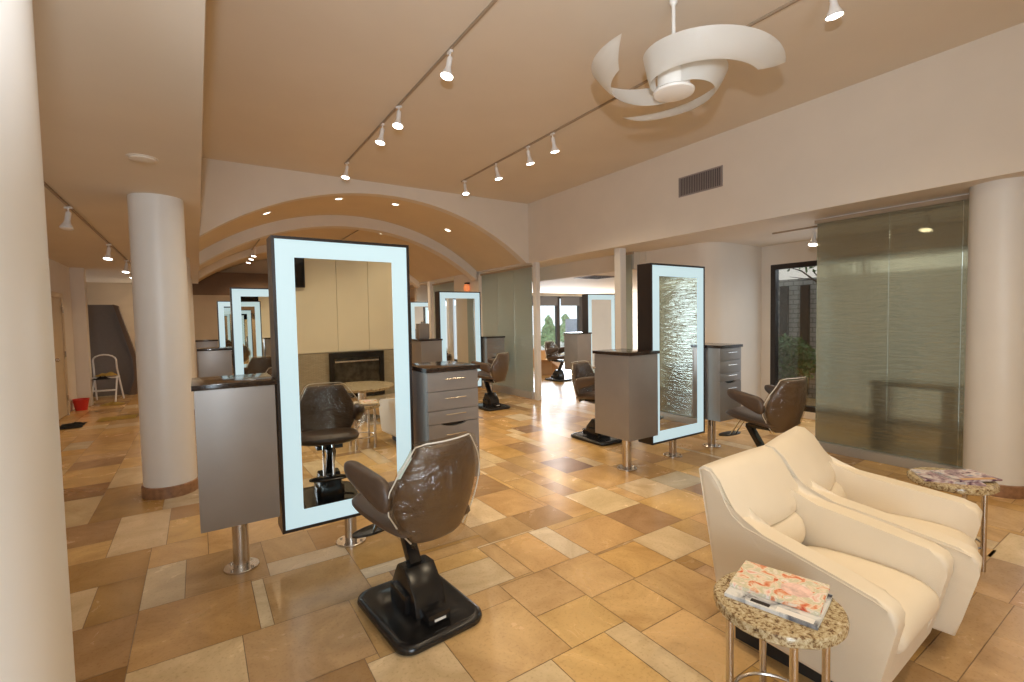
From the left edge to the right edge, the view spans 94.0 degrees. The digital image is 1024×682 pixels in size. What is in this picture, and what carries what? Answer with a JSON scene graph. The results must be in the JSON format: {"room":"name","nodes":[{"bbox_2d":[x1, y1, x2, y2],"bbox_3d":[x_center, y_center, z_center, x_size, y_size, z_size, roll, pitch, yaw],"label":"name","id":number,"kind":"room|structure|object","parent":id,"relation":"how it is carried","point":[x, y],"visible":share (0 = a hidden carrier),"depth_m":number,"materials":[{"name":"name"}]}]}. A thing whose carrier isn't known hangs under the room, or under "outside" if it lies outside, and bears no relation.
{"room":"salon","nodes":[
{"label":"salon","id":0,"kind":"room"},
{"bbox_2d":[49,259,93,411],"bbox_3d":[-4.801,0.167,2.531,1.750,2.620,14.900,-3,3,-33],"label":"wall","id":1,"kind":"structure","parent":0,"point":[68,281],"depth_m":8.96,"materials":[{"name":"beige paint"}]},
{"bbox_2d":[51,291,69,419],"bbox_3d":[-7.337,0.246,7.740,0.130,2.080,1.140,-3,3,-33],"label":"door","id":2,"kind":"structure","parent":1,"relation":"in","point":[56,298],"depth_m":7.93,"materials":[{"name":"paint"}]},
{"bbox_2d":[88,305,134,396],"bbox_3d":[-9.115,0.208,10.413,1.400,1.980,0.400,-3,3,-33],"label":"wall","id":3,"kind":"structure","parent":0,"point":[106,335],"depth_m":10.39,"materials":[{"name":"paint"}]},
{"bbox_2d":[113,305,137,394],"bbox_3d":[-8.458,0.192,10.486,0.380,1.980,0.200,-3,3,-33],"label":"trim","id":4,"kind":"structure","parent":3,"relation":"attached to","point":[134,389],"depth_m":10.45,"materials":[{"name":"black wood"}]},
{"bbox_2d":[32,0,204,283],"bbox_3d":[-5.123,-1.772,4.531,3.570,1.080,18.700,-3,3,-33],"label":"ceiling","id":5,"kind":"structure","parent":0,"point":[116,79],"depth_m":2.53,"materials":[{"name":"paint"}]},
{"bbox_2d":[44,182,130,263],"bbox_3d":[-4.934,-1.279,5.691,0.018,0.018,9.000,-3,3,-33],"label":"track","id":6,"kind":"object","parent":5,"relation":"attached to","point":[48,187],"visible":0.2,"depth_m":4.78,"materials":[{"name":"gold metal"}]},
{"bbox_2d":[59,207,73,230],"bbox_3d":[-4.049,-1.116,4.331,0.100,0.217,0.099,-1,3,-3],"label":"track spotlight","id":7,"kind":"object","parent":6,"relation":"attached to","point":[66,225],"visible":1,"depth_m":4.33,"materials":[{"name":"white metal"}]},
{"bbox_2d":[125,154,158,163],"bbox_3d":[-2.467,-1.210,3.186,0.180,0.020,0.180,-3,3,-33],"label":"smoke detector","id":8,"kind":"object","parent":5,"relation":"attached to","point":[140,158],"visible":1,"depth_m":3.15,"materials":[{"name":"paint"}]},
{"bbox_2d":[86,259,267,351],"bbox_3d":[-7.754,-0.791,13.914,9.400,3.600,0.200,-3,3,-33],"label":"wall","id":9,"kind":"structure","parent":0,"point":[119,294],"depth_m":12.30,"materials":[{"name":"beige paint"}]},
{"bbox_2d":[193,295,229,377],"bbox_3d":[-7.514,-0.043,12.239,1.100,2.250,0.100,-3,3,-33],"label":"wall","id":10,"kind":"structure","parent":0,"point":[205,306],"depth_m":12.03,"materials":[{"name":"beige paint"}]},
{"bbox_2d":[192,272,267,294],"bbox_3d":[-8.007,-1.540,13.422,3.300,0.750,0.300,-3,3,-33],"label":"wall","id":11,"kind":"structure","parent":0,"point":[218,283],"depth_m":13.29,"materials":[{"name":"brown paint"}]},
{"bbox_2d":[198,196,519,283],"bbox_3d":[-4.303,-1.996,11.098,5.070,1.046,8.630,-3,3,-33],"label":"vault","id":12,"kind":"object","parent":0,"point":[480,251],"visible":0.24,"depth_m":8.97,"materials":[{"name":"paint"}]},
{"bbox_2d":[200,158,528,263],"bbox_3d":[-1.863,-1.869,7.445,5.080,1.080,0.160,-3,3,-33],"label":"wall","id":13,"kind":"structure","parent":0,"point":[230,191],"depth_m":6.73,"materials":[{"name":"beige paint"}]},
{"bbox_2d":[454,273,483,387],"bbox_3d":[-0.976,-0.246,10.972,0.140,2.520,1.200,-3,3,-33],"label":"wall partition","id":14,"kind":"structure","parent":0,"point":[476,285],"depth_m":10.66,"materials":[{"name":"beige paint"}]},
{"bbox_2d":[414,285,581,359],"bbox_3d":[0.446,-0.543,15.944,7.700,2.600,0.150,-3,3,-33],"label":"wall","id":15,"kind":"structure","parent":0,"point":[421,293],"depth_m":13.86,"materials":[{"name":"beige paint"}]},
{"bbox_2d":[532,296,581,358],"bbox_3d":[1.527,-0.483,16.582,3.200,2.140,0.179,-3,3,-33],"label":"window","id":16,"kind":"structure","parent":15,"relation":"in","point":[544,300],"depth_m":16.64,"materials":[{"name":"brown metal"}]},
{"bbox_2d":[532,296,557,305],"bbox_3d":[0.931,-1.355,16.075,1.520,0.330,0.038,-3,3,-33],"label":"roller shade","id":17,"kind":"object","parent":16,"relation":"attached to","point":[544,300],"depth_m":16.27,"materials":[{"name":"grey fabric"}]},
{"bbox_2d":[561,296,578,305],"bbox_3d":[2.050,-1.410,16.811,0.840,0.330,0.038,-3,3,-33],"label":"roller shade","id":18,"kind":"object","parent":16,"relation":"attached to","point":[565,300],"depth_m":16.79,"materials":[{"name":"grey fabric"}]},
{"bbox_2d":[410,252,645,297],"bbox_3d":[2.060,-1.605,13.857,7.210,0.350,10.650,-3,3,-33],"label":"ceiling","id":19,"kind":"structure","parent":0,"point":[560,278],"depth_m":9.48,"materials":[{"name":"paint"}]},
{"bbox_2d":[59,353,1023,681],"bbox_3d":[0.767,1.167,8.574,15.400,0.150,19.400,-3,3,-33],"label":"floor","id":20,"kind":"structure","parent":0,"point":[577,567],"depth_m":2.80,"materials":[{"name":"tile"}]},
{"bbox_2d":[0,0,75,681],"bbox_3d":[-0.800,0.180,0.557,0.428,2.620,0.428,-3,3,-33],"label":"column","id":21,"kind":"structure","parent":20,"relation":"on","point":[36,635],"depth_m":0.60,"materials":[{"name":"paint"}]},
{"bbox_2d":[59,422,86,429],"bbox_3d":[-6.694,1.269,7.253,0.306,0.042,0.507,-3,3,-33],"label":"rag","id":22,"kind":"object","parent":20,"relation":"on","point":[75,424],"visible":0.91,"depth_m":7.19,"materials":[{"name":"black fabric"}]},
{"bbox_2d":[72,398,89,410],"bbox_3d":[-7.821,1.152,8.662,0.246,0.205,0.244,-3,3,-33],"label":"bucket","id":23,"kind":"object","parent":20,"relation":"on","point":[80,404],"visible":1,"depth_m":8.59,"materials":[{"name":"red plastic"}]},
{"bbox_2d":[92,354,124,401],"bbox_3d":[-8.089,0.731,9.498,0.466,0.948,0.422,-2,3,-23],"label":"step stool","id":24,"kind":"object","parent":20,"relation":"on","point":[117,376],"visible":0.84,"depth_m":9.47,"materials":[{"name":"white metal"}]},
{"bbox_2d":[96,414,137,421],"bbox_3d":[-6.462,1.252,7.824,0.507,0.012,0.409,-3,3,-33],"label":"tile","id":25,"kind":"object","parent":20,"relation":"on","point":[133,415],"visible":1,"depth_m":7.81,"materials":[{"name":"tile"}]},
{"bbox_2d":[127,193,197,499],"bbox_3d":[-3.112,0.054,4.265,0.428,2.620,0.428,-3,3,-33],"label":"column","id":26,"kind":"structure","parent":20,"relation":"on","point":[156,223],"depth_m":4.12,"materials":[{"name":"paint"}]},
{"bbox_2d":[186,257,195,414],"bbox_3d":[-5.524,-0.068,7.919,0.428,2.620,0.428,-3,3,-33],"label":"column","id":27,"kind":"structure","parent":20,"relation":"on","point":[187,258],"depth_m":7.93,"materials":[{"name":"paint"}]},
{"bbox_2d":[191,279,196,377],"bbox_3d":[-7.918,-0.188,11.549,0.428,2.620,0.428,-3,3,-33],"label":"column","id":28,"kind":"structure","parent":20,"relation":"on","point":[191,279],"depth_m":11.59,"materials":[{"name":"paint"}]},
{"bbox_2d":[195,339,217,376],"bbox_3d":[-6.789,0.557,10.654,0.422,1.170,0.492,-3,3,-33],"label":"base cabinet","id":29,"kind":"object","parent":20,"relation":"on","point":[209,342],"visible":0.37,"depth_m":10.41,"materials":[{"name":"grey laminate"}]},
{"bbox_2d":[197,347,232,376],"bbox_3d":[-4.260,0.682,6.873,0.422,1.170,0.492,-3,3,-33],"label":"base cabinet","id":30,"kind":"object","parent":20,"relation":"on","point":[212,361],"visible":0.48,"depth_m":6.66,"materials":[{"name":"grey laminate"}]},
{"bbox_2d":[197,347,231,350],"bbox_3d":[-4.269,0.113,6.844,0.422,0.030,0.485,-3,3,-33],"label":"countertop","id":31,"kind":"structure","parent":30,"relation":"on","point":[207,348],"depth_m":6.68,"materials":[{"name":"stone"}]},
{"bbox_2d":[217,301,232,370],"bbox_3d":[-6.240,0.100,10.987,0.870,2.030,0.196,-3,3,-33],"label":"mirror","id":32,"kind":"object","parent":20,"relation":"on","point":[223,307],"visible":0.09,"depth_m":10.72,"materials":[{"name":"blue mirror"}]},
{"bbox_2d":[224,307,232,370],"bbox_3d":[-6.197,0.003,10.915,0.618,1.578,0.004,-3,3,-33],"label":"mirror glass","id":33,"kind":"object","parent":32,"relation":"attached to","point":[227,314],"depth_m":10.76,"materials":[{"name":"white"}]},
{"bbox_2d":[191,373,279,574],"bbox_3d":[-1.689,0.814,2.935,0.422,1.170,0.492,-3,3,-33],"label":"base cabinet","id":34,"kind":"object","parent":20,"relation":"on","point":[235,415],"visible":1,"depth_m":2.74,"materials":[{"name":"grey laminate"}]},
{"bbox_2d":[191,373,276,391],"bbox_3d":[-1.698,0.244,2.906,0.422,0.030,0.485,-3,3,-33],"label":"countertop","id":35,"kind":"structure","parent":34,"relation":"on","point":[258,379],"depth_m":2.78,"materials":[{"name":"stone"}]},
{"bbox_2d":[229,287,271,374],"bbox_3d":[-3.711,0.226,7.207,0.870,2.030,0.196,-3,3,-33],"label":"mirror","id":36,"kind":"object","parent":20,"relation":"on","point":[249,307],"visible":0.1,"depth_m":7.01,"materials":[{"name":"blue mirror"}]},
{"bbox_2d":[241,296,271,373],"bbox_3d":[-3.668,0.128,7.135,0.618,1.578,0.004,-3,3,-33],"label":"mirror glass","id":37,"kind":"object","parent":36,"relation":"attached to","point":[255,318],"depth_m":7.05,"materials":[{"name":"white"}]},
{"bbox_2d":[266,235,413,547],"bbox_3d":[-1.117,0.359,3.219,0.870,2.030,0.196,-3,4,-34],"label":"mirror","id":38,"kind":"object","parent":20,"relation":"on","point":[341,355],"visible":0.83,"depth_m":3.10,"materials":[{"name":"blue mirror"}]},
{"bbox_2d":[294,257,396,508],"bbox_3d":[-1.073,0.262,3.147,0.618,1.578,0.005,-3,4,-34],"label":"mirror glass","id":39,"kind":"object","parent":38,"relation":"attached to","point":[345,339],"depth_m":3.12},
{"bbox_2d":[344,433,481,655],"bbox_3d":[-0.526,0.920,2.508,0.641,0.944,0.788,-3,3,-38],"label":"chair","id":40,"kind":"object","parent":20,"relation":"on","point":[417,610],"visible":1,"depth_m":2.27,"materials":[{"name":"brown leather"}]},
{"bbox_2d":[410,302,428,352],"bbox_3d":[-2.499,-0.094,13.627,0.870,2.030,0.196,-3,3,-33],"label":"mirror","id":41,"kind":"object","parent":20,"relation":"on","point":[418,311],"visible":0.09,"depth_m":13.39,"materials":[{"name":"brown mirror"}]},
{"bbox_2d":[414,306,428,338],"bbox_3d":[-2.457,-0.192,13.555,0.618,1.578,0.004,-3,3,-33],"label":"mirror glass","id":42,"kind":"object","parent":41,"relation":"attached to","point":[420,312],"depth_m":13.44,"materials":[{"name":"white"}]},
{"bbox_2d":[411,338,442,362],"bbox_3d":[-1.549,0.544,8.716,0.422,1.170,0.492,-3,3,-33],"label":"base cabinet","id":43,"kind":"object","parent":20,"relation":"on","point":[423,350],"visible":0.45,"depth_m":8.52,"materials":[{"name":"grey laminate"}]},
{"bbox_2d":[411,338,442,340],"bbox_3d":[-1.558,-0.025,8.687,0.422,0.030,0.485,-3,3,-33],"label":"countertop","id":44,"kind":"structure","parent":43,"relation":"on","point":[431,339],"depth_m":8.51,"materials":[{"name":"stone"}]},
{"bbox_2d":[416,321,429,338],"bbox_3d":[-1.616,-0.202,8.634,0.200,0.330,0.160,-3,3,-33],"label":"dispenser","id":45,"kind":"object","parent":44,"relation":"on","point":[422,329],"visible":0.95,"depth_m":8.57,"materials":[{"name":"grey laminate"}]},
{"bbox_2d":[427,282,434,337],"bbox_3d":[-2.121,-0.304,12.708,0.140,2.520,0.160,-3,3,-33],"label":"pilaster","id":46,"kind":"object","parent":20,"relation":"on","point":[430,287],"visible":0.45,"depth_m":12.62,"materials":[{"name":"paint"}]},
{"bbox_2d":[412,361,479,476],"bbox_3d":[-0.530,0.760,3.605,0.422,1.170,0.492,-3,3,-33],"label":"base cabinet","id":47,"kind":"object","parent":20,"relation":"on","point":[445,393],"visible":0.52,"depth_m":3.41,"materials":[{"name":"grey laminate"}]},
{"bbox_2d":[412,361,479,372],"bbox_3d":[-0.543,0.191,3.582,0.422,0.030,0.485,-3,3,-33],"label":"countertop","id":48,"kind":"structure","parent":47,"relation":"on","point":[441,366],"depth_m":3.45,"materials":[{"name":"stone"}]},
{"bbox_2d":[435,291,481,386],"bbox_3d":[-1.001,0.088,9.050,0.870,2.030,0.196,-3,3,-33],"label":"mirror","id":49,"kind":"object","parent":20,"relation":"on","point":[457,314],"visible":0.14,"depth_m":8.95,"materials":[{"name":"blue mirror"}]},
{"bbox_2d":[445,298,475,362],"bbox_3d":[-0.958,-0.010,8.977,0.618,1.578,0.004,-3,3,-33],"label":"mirror glass","id":50,"kind":"object","parent":49,"relation":"attached to","point":[460,313],"depth_m":8.96,"materials":[{"name":"white"}]},
{"bbox_2d":[432,265,534,398],"bbox_3d":[-0.827,-0.222,10.711,0.100,2.490,4.440,-3,3,-33],"label":"glass wall","id":51,"kind":"structure","parent":20,"relation":"on","point":[507,293],"depth_m":9.43,"materials":[{"name":"grey"}]},
{"bbox_2d":[471,352,509,410],"bbox_3d":[-0.388,0.657,8.152,0.676,0.944,0.765,-3,3,-33],"label":"chair","id":52,"kind":"object","parent":20,"relation":"on","point":[498,373],"visible":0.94,"depth_m":7.92,"materials":[{"name":"brown leather"}]},
{"bbox_2d":[481,336,504,391],"bbox_3d":[-0.427,0.490,9.428,0.422,1.170,0.492,-3,3,-33],"label":"base cabinet","id":53,"kind":"object","parent":20,"relation":"on","point":[492,346],"visible":0.49,"depth_m":9.21,"materials":[{"name":"grey laminate"}]},
{"bbox_2d":[532,262,541,399],"bbox_3d":[0.461,-0.172,8.747,0.090,2.520,0.100,-3,3,-33],"label":"pilaster","id":54,"kind":"object","parent":20,"relation":"on","point":[536,265],"visible":1,"depth_m":8.71,"materials":[{"name":"paint"}]},
{"bbox_2d":[541,360,563,374],"bbox_3d":[1.043,0.678,13.011,0.632,0.408,0.998,0,3,22],"label":"cardboard box","id":55,"kind":"object","parent":20,"relation":"on","point":[547,368],"visible":0.57,"depth_m":12.75,"materials":[{"name":"brown cardboard"}]},
{"bbox_2d":[545,341,571,381],"bbox_3d":[1.158,0.473,11.493,0.793,0.944,0.605,1,3,40],"label":"chair","id":56,"kind":"object","parent":20,"relation":"on","point":[551,350],"visible":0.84,"depth_m":11.46,"materials":[{"name":"brown leather"}]},
{"bbox_2d":[563,332,591,369],"bbox_3d":[1.472,0.394,10.704,0.422,1.170,0.492,-3,3,-33],"label":"base cabinet","id":57,"kind":"object","parent":20,"relation":"on","point":[577,345],"visible":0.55,"depth_m":10.54,"materials":[{"name":"grey laminate"}]},
{"bbox_2d":[571,361,621,445],"bbox_3d":[1.101,0.735,5.835,0.794,0.944,0.599,1,3,40],"label":"chair","id":58,"kind":"object","parent":20,"relation":"on","point":[582,374],"visible":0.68,"depth_m":5.83,"materials":[{"name":"brown leather"}]},
{"bbox_2d":[582,294,614,372],"bbox_3d":[2.021,-0.062,11.037,0.870,2.030,0.196,-3,3,-33],"label":"mirror","id":59,"kind":"object","parent":20,"relation":"on","point":[598,310],"visible":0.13,"depth_m":10.91,"materials":[{"name":"beige mirror"}]},
{"bbox_2d":[592,300,611,368],"bbox_3d":[2.064,-0.160,10.965,0.618,1.578,0.004,-3,3,-33],"label":"mirror glass","id":60,"kind":"object","parent":59,"relation":"attached to","point":[601,309],"depth_m":10.95,"materials":[{"name":"white"}]},
{"bbox_2d":[614,248,626,348],"bbox_3d":[1.642,-0.123,7.202,0.120,2.520,0.120,-3,3,-33],"label":"pilaster","id":61,"kind":"object","parent":20,"relation":"on","point":[619,253],"visible":0.56,"depth_m":7.13,"materials":[{"name":"paint"}]},
{"bbox_2d":[592,348,659,471],"bbox_3d":[1.120,0.678,4.705,0.422,1.170,0.492,-3,3,-33],"label":"base cabinet","id":62,"kind":"object","parent":20,"relation":"on","point":[626,380],"visible":1,"depth_m":4.54,"materials":[{"name":"grey laminate"}]},
{"bbox_2d":[592,348,659,355],"bbox_3d":[1.111,0.108,4.676,0.422,0.030,0.485,-3,3,-33],"label":"countertop","id":63,"kind":"structure","parent":62,"relation":"on","point":[622,352],"depth_m":4.56,"materials":[{"name":"stone"}]},
{"bbox_2d":[626,252,633,348],"bbox_3d":[1.816,-0.150,7.700,0.100,2.520,0.380,-3,3,-33],"label":"glass wall","id":64,"kind":"structure","parent":20,"relation":"on","point":[629,300],"depth_m":7.58,"materials":[{"name":"grey"}]},
{"bbox_2d":[637,263,704,457],"bbox_3d":[1.712,0.218,5.091,0.870,2.030,0.196,-3,3,-33],"label":"mirror","id":65,"kind":"object","parent":20,"relation":"on","point":[670,297],"visible":0.98,"depth_m":4.99,"materials":[{"name":"white mirror"}]},
{"bbox_2d":[659,276,696,430],"bbox_3d":[1.754,0.120,5.018,0.618,1.578,0.004,-3,3,-33],"label":"mirror glass","id":66,"kind":"object","parent":65,"relation":"attached to","point":[677,294],"depth_m":5.01,"materials":[{"name":"white"}]},
{"bbox_2d":[702,343,742,447],"bbox_3d":[2.288,0.621,5.447,0.422,1.170,0.492,-3,3,-33],"label":"base cabinet","id":67,"kind":"object","parent":20,"relation":"on","point":[722,360],"visible":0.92,"depth_m":5.23,"materials":[{"name":"grey laminate"}]},
{"bbox_2d":[705,343,742,348],"bbox_3d":[2.275,0.051,5.424,0.422,0.030,0.485,-3,3,-33],"label":"countertop","id":68,"kind":"structure","parent":67,"relation":"on","point":[707,345],"depth_m":5.24,"materials":[{"name":"stone"}]},
{"bbox_2d":[719,376,806,446],"bbox_3d":[2.315,0.775,4.454,0.608,0.944,0.787,-3,3,-33],"label":"chair","id":69,"kind":"object","parent":20,"relation":"on","point":[783,411],"visible":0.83,"depth_m":4.15,"materials":[{"name":"brown leather"}]},
{"bbox_2d":[713,571,849,681],"bbox_3d":[0.931,1.156,1.677,0.411,0.500,0.410,1,4,42],"label":"side table","id":70,"kind":"object","parent":20,"relation":"on","point":[768,627],"visible":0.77,"depth_m":1.56,"materials":[{"name":"stone"}]},
{"bbox_2d":[724,586,832,630],"bbox_3d":[0.941,0.899,1.687,0.285,0.013,0.236,1,4,44],"label":"magazine","id":71,"kind":"object","parent":70,"relation":"on","point":[801,617],"visible":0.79,"depth_m":1.61,"materials":[{"name":"white paper"}]},
{"bbox_2d":[730,561,829,615],"bbox_3d":[0.965,0.883,1.723,0.280,0.015,0.206,1,4,41],"label":"magazine","id":72,"kind":"object","parent":71,"relation":"on","point":[798,592],"visible":1,"depth_m":1.70,"materials":[{"name":"multicoloured paper"}]},
{"bbox_2d":[699,445,953,681],"bbox_3d":[1.361,0.980,2.146,0.705,0.792,0.798,-3,3,-35],"label":"leather armchair","id":73,"kind":"object","parent":20,"relation":"on","point":[891,583],"visible":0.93,"depth_m":2.07,"materials":[{"name":"beige leather"}]},
{"bbox_2d":[771,512,804,542],"bbox_3d":[1.276,0.931,2.263,0.422,0.145,0.094,-3,3,-35],"label":"lumbar cushion","id":74,"kind":"object","parent":73,"relation":"on","point":[792,524],"depth_m":2.28,"materials":[{"name":"beige leather"}]},
{"bbox_2d":[807,546,939,653],"bbox_3d":[1.434,1.062,2.049,0.508,0.155,0.538,-3,3,-35],"label":"seat cushion","id":75,"kind":"object","parent":73,"relation":"on","point":[917,588],"depth_m":2.00,"materials":[{"name":"beige leather"}]},
{"bbox_2d":[764,426,981,636],"bbox_3d":[1.893,0.951,2.547,0.878,0.792,0.761,1,4,45],"label":"leather armchair","id":76,"kind":"object","parent":20,"relation":"on","point":[952,522],"visible":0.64,"depth_m":2.53,"materials":[{"name":"beige leather"}]},
{"bbox_2d":[830,481,845,497],"bbox_3d":[1.777,0.903,2.658,0.104,0.145,0.456,1,4,45],"label":"lumbar cushion","id":77,"kind":"object","parent":76,"relation":"on","point":[838,488],"depth_m":2.73,"materials":[{"name":"beige leather"}]},
{"bbox_2d":[888,513,977,550],"bbox_3d":[1.991,1.032,2.456,0.592,0.155,0.548,1,4,45],"label":"seat cushion","id":78,"kind":"object","parent":76,"relation":"on","point":[966,531],"depth_m":2.49,"materials":[{"name":"beige leather"}]},
{"bbox_2d":[815,194,968,468],"bbox_3d":[3.786,-0.035,4.550,0.100,2.505,1.670,-3,3,-33],"label":"glass wall","id":79,"kind":"structure","parent":20,"relation":"on","point":[888,380],"depth_m":4.64,"materials":[{"name":"grey"}]},
{"bbox_2d":[907,467,999,571],"bbox_3d":[2.638,1.068,2.871,0.411,0.500,0.410,-1,3,7],"label":"side table","id":80,"kind":"object","parent":20,"relation":"on","point":[992,487],"visible":0.38,"depth_m":2.72,"materials":[{"name":"stone"}]},
{"bbox_2d":[910,469,985,485],"bbox_3d":[2.596,0.814,2.853,0.280,0.010,0.210,0,3,22],"label":"magazine","id":81,"kind":"object","parent":80,"relation":"on","point":[926,475],"visible":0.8,"depth_m":2.82,"materials":[{"name":"multicoloured paper"}]},
{"bbox_2d":[930,469,1001,481],"bbox_3d":[2.703,0.801,2.845,0.250,0.010,0.190,-1,3,-1],"label":"magazine","id":82,"kind":"object","parent":81,"relation":"on","point":[960,475],"visible":1,"depth_m":2.83,"materials":[{"name":"paper"}]},
{"bbox_2d":[963,176,1023,498],"bbox_3d":[4.007,-0.018,3.924,0.428,2.520,0.428,-3,3,-33],"label":"column","id":83,"kind":"structure","parent":20,"relation":"on","point":[993,431],"depth_m":3.80,"materials":[{"name":"paint"}]},
{"bbox_2d":[202,0,1023,203],"bbox_3d":[0.896,-2.318,3.216,5.080,0.100,9.910,-3,3,-33],"label":"ceiling","id":84,"kind":"structure","parent":0,"point":[294,85],"depth_m":4.14,"materials":[{"name":"paint"}]},
{"bbox_2d":[344,0,497,164],"bbox_3d":[-0.132,-2.237,3.164,0.018,0.018,7.550,-3,3,-33],"label":"track","id":85,"kind":"object","parent":84,"relation":"attached to","point":[492,2],"visible":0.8,"depth_m":3.95,"materials":[{"name":"gold metal"}]},
{"bbox_2d":[393,105,402,128],"bbox_3d":[-1.104,-2.167,4.604,0.100,0.217,0.099,0,3,17],"label":"track spotlight","id":86,"kind":"object","parent":85,"relation":"attached to","point":[397,124],"visible":1,"depth_m":4.60,"materials":[{"name":"white metal"}]},
{"bbox_2d":[440,49,452,80],"bbox_3d":[-0.505,-2.136,3.682,0.099,0.217,0.100,-3,3,-33],"label":"track spotlight","id":87,"kind":"object","parent":85,"relation":"attached to","point":[446,74],"visible":1,"depth_m":3.67,"materials":[{"name":"white metal"}]},
{"bbox_2d":[461,0,798,181],"bbox_3d":[1.304,-2.308,4.090,0.018,0.018,7.520,-3,3,-33],"label":"track","id":88,"kind":"object","parent":84,"relation":"attached to","point":[784,6],"visible":0.74,"depth_m":4.76,"materials":[{"name":"gold metal"}]},
{"bbox_2d":[825,0,843,20],"bbox_3d":[2.047,-2.155,3.028,0.099,0.217,0.100,-3,3,-33],"label":"track spotlight","id":89,"kind":"object","parent":88,"relation":"attached to","point":[835,11],"visible":1,"depth_m":3.00,"materials":[{"name":"white metal"}]},
{"bbox_2d":[591,0,785,120],"bbox_3d":[0.988,-1.949,3.158,1.150,0.625,1.225,-3,3,-33],"label":"ceiling fan","id":90,"kind":"object","parent":84,"relation":"hanging from","point":[701,52],"visible":1,"depth_m":2.93,"materials":[{"name":"white plastic"}]},
{"bbox_2d":[632,292,637,348],"bbox_3d":[5.695,-0.592,14.791,0.200,2.600,7.950,-3,3,-33],"label":"wall","id":91,"kind":"structure","parent":0,"point":[634,294],"depth_m":16.70,"materials":[{"name":"beige paint"}]},
{"bbox_2d":[641,242,761,419],"bbox_3d":[3.031,-0.166,7.536,1.450,2.520,1.250,-3,3,-33],"label":"wall","id":92,"kind":"structure","parent":0,"point":[732,271],"depth_m":6.94,"materials":[{"name":"beige paint"}]},
{"bbox_2d":[410,22,1023,288],"bbox_3d":[1.547,-2.053,8.921,2.250,1.180,18.700,-3,3,-33],"label":"wall","id":93,"kind":"structure","parent":0,"point":[942,125],"depth_m":4.67,"materials":[{"name":"beige paint"}]},
{"bbox_2d":[199,245,418,287],"bbox_3d":[-4.694,-1.884,11.701,5.030,1.070,0.200,-3,3,-33],"label":"trim","id":94,"kind":"structure","parent":93,"relation":"attached to","point":[243,254],"depth_m":10.62,"materials":[{"name":"beige paint"}]},
{"bbox_2d":[199,215,476,280],"bbox_3d":[-2.943,-1.776,9.048,5.030,1.110,0.240,-3,3,-33],"label":"trim","id":95,"kind":"structure","parent":93,"relation":"attached to","point":[229,243],"depth_m":8.74,"materials":[{"name":"beige paint"}]},
{"bbox_2d":[679,165,722,197],"bbox_3d":[2.271,-1.922,5.771,0.012,0.240,0.600,-3,3,-33],"label":"air vent","id":96,"kind":"object","parent":93,"relation":"in","point":[712,178],"visible":1,"depth_m":5.75,"materials":[{"name":"grey"}]},
{"bbox_2d":[779,266,816,279],"bbox_3d":[5.684,-0.367,9.908,5.600,2.600,0.200,-3,3,-33],"label":"sky","id":97,"kind":"structure","parent":0,"point":[783,274],"depth_m":9.87,"materials":[{"name":"white"}]},
{"bbox_2d":[761,219,963,419],"bbox_3d":[5.686,-0.084,4.645,0.200,2.520,6.500,-3,3,-33],"label":"wall","id":98,"kind":"structure","parent":0,"point":[794,252],"depth_m":7.19,"materials":[{"name":"beige paint"}]},
{"bbox_2d":[770,260,816,412],"bbox_3d":[4.941,-0.023,5.690,0.100,2.130,3.660,-3,3,-33],"label":"window","id":99,"kind":"structure","parent":98,"relation":"in","point":[774,305],"depth_m":7.14,"materials":[{"name":"brown metal"}]},
{"label":"outside","id":100,"kind":"structure","parent":0,"visible":0},
{"bbox_2d":[533,335,563,352],"bbox_3d":[15.732,0.604,19.382,32.500,0.200,65.000,-3,3,-33],"label":"ground","id":101,"kind":"structure","parent":100,"point":[561,343],"depth_m":30.18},
{"bbox_2d":[541,315,554,347],"bbox_3d":[1.939,-0.401,25.256,1.085,1.944,1.196,-1,3,-6],"label":"conifer tree","id":102,"kind":"object","parent":101,"relation":"on","point":[548,330],"visible":0.7,"depth_m":25.00,"materials":[{"name":"green plant"}]},
{"bbox_2d":[560,314,569,345],"bbox_3d":[3.352,-0.658,29.458,1.103,2.063,1.074,-2,3,-13],"label":"conifer tree","id":103,"kind":"object","parent":101,"relation":"on","point":[565,316],"visible":0.44,"depth_m":29.25,"materials":[{"name":"green plant"}]},
{"bbox_2d":[565,319,576,332],"bbox_3d":[2.705,-0.220,21.549,0.700,1.550,0.060,-3,3,-33],"label":"sign board","id":104,"kind":"object","parent":101,"relation":"on","point":[570,324],"visible":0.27,"depth_m":21.46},
{"bbox_2d":[778,333,815,384],"bbox_3d":[4.491,0.558,7.893,0.783,1.392,1.088,-3,3,-33],"label":"shrub","id":105,"kind":"object","parent":101,"relation":"on","point":[794,365],"visible":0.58,"depth_m":7.60,"materials":[{"name":"green plant"}]},
{"bbox_2d":[787,266,816,282],"bbox_3d":[5.008,-0.677,7.872,1.942,3.840,2.056,-3,3,-33],"label":"tree","id":106,"kind":"object","parent":101,"relation":"on","point":[806,270],"visible":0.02,"depth_m":7.87,"materials":[{"name":"brown plant"}]},
{"bbox_2d":[779,277,961,398],"bbox_3d":[7.070,0.135,5.835,0.200,2.320,7.950,-3,3,-33],"label":"wall","id":107,"kind":"structure","parent":101,"relation":"on","point":[794,284],"depth_m":8.52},
{"bbox_2d":[779,286,788,367],"bbox_3d":[4.987,-0.025,8.752,0.100,1.950,0.140,-3,3,-33],"label":"panel","id":108,"kind":"object","parent":107,"relation":"attached to","point":[784,290],"visible":0.44,"depth_m":8.70,"materials":[{"name":"black plastic"}]},
{"bbox_2d":[800,285,809,394],"bbox_3d":[5.185,-0.015,8.452,0.100,1.950,0.140,-3,3,-33],"label":"panel","id":109,"kind":"object","parent":107,"relation":"attached to","point":[804,289],"visible":0.66,"depth_m":8.40,"materials":[{"name":"black plastic"}]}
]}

